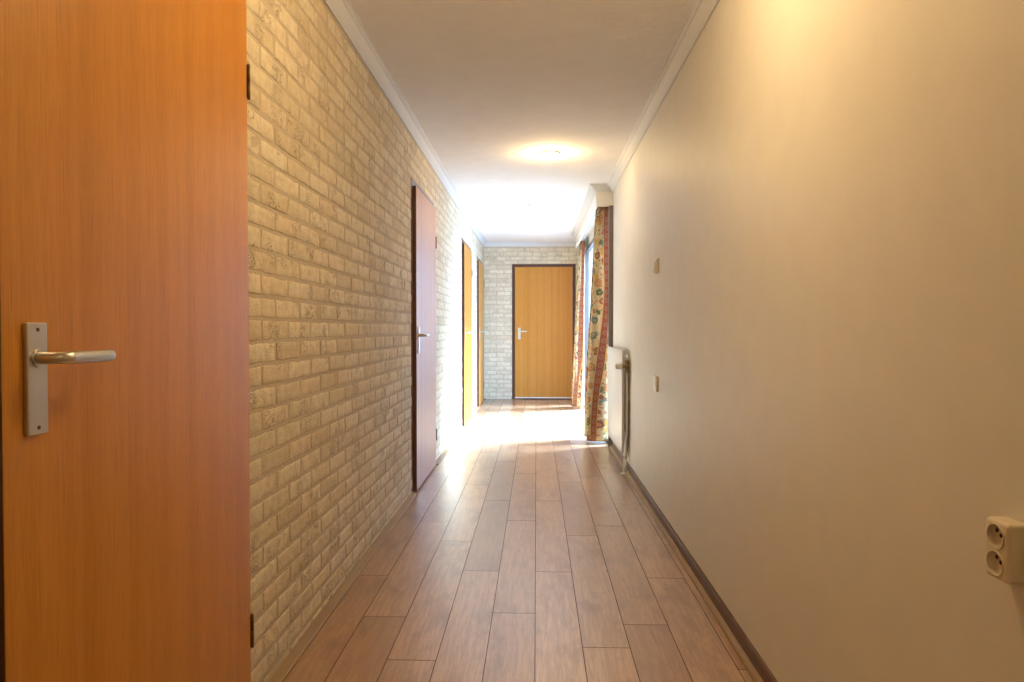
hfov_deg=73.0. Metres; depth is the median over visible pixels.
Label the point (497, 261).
wall
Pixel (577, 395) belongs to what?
curtain
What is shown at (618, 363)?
radiator
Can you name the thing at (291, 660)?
baseboard
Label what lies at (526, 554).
floor
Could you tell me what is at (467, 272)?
door
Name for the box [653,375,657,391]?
wall plate
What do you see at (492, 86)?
ceiling
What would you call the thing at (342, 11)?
trim
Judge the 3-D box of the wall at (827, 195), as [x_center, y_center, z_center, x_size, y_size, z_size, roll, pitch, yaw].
[0.943,-0.183,3.893,0.220,2.590,13.254,0,1,2]
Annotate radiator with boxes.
[607,347,628,474]
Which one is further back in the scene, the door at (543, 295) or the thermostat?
the door at (543, 295)
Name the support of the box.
attached to the wall at (827, 195)
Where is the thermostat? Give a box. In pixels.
[652,258,658,273]
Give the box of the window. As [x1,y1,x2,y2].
[584,205,612,446]
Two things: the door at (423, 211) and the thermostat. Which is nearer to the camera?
the thermostat
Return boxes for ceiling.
[349,0,695,241]
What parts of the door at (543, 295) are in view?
handle plate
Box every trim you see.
[323,0,719,246]
[610,445,763,681]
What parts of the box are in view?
curtain rail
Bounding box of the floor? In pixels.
[284,399,753,681]
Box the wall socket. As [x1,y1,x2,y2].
[986,516,1023,584]
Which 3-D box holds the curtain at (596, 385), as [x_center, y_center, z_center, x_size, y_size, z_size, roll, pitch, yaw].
[0.824,-0.179,6.608,0.247,2.222,0.392,0,1,2]
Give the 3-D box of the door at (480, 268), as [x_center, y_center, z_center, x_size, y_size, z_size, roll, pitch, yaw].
[-0.461,-0.129,9.890,0.170,2.062,0.967,0,1,2]
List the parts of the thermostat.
plate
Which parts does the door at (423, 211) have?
handle plate, lever handle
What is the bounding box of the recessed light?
[540,150,559,156]
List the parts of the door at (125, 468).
handle plate, lever handle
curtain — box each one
[571,241,584,406]
[584,207,608,441]
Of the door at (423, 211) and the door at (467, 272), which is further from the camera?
the door at (467, 272)
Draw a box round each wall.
[246,0,482,681]
[483,246,578,398]
[585,0,1023,681]
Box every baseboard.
[268,398,485,681]
[612,441,777,681]
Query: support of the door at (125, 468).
in the wall at (331, 162)
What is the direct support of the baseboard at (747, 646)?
attached to the wall at (827, 195)
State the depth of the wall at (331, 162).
2.67 m
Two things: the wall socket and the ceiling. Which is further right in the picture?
the wall socket
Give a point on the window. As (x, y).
(610, 214)
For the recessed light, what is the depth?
5.11 m
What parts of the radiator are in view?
panel, valve knob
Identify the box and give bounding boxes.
[576,192,612,247]
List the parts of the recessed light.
bulb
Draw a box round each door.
[0,0,253,681]
[411,177,436,491]
[461,238,472,425]
[477,257,483,406]
[512,264,575,398]
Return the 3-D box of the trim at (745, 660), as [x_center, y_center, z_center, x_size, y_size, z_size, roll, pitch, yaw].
[0.740,1.039,1.839,0.017,0.021,8.890,0,1,2]

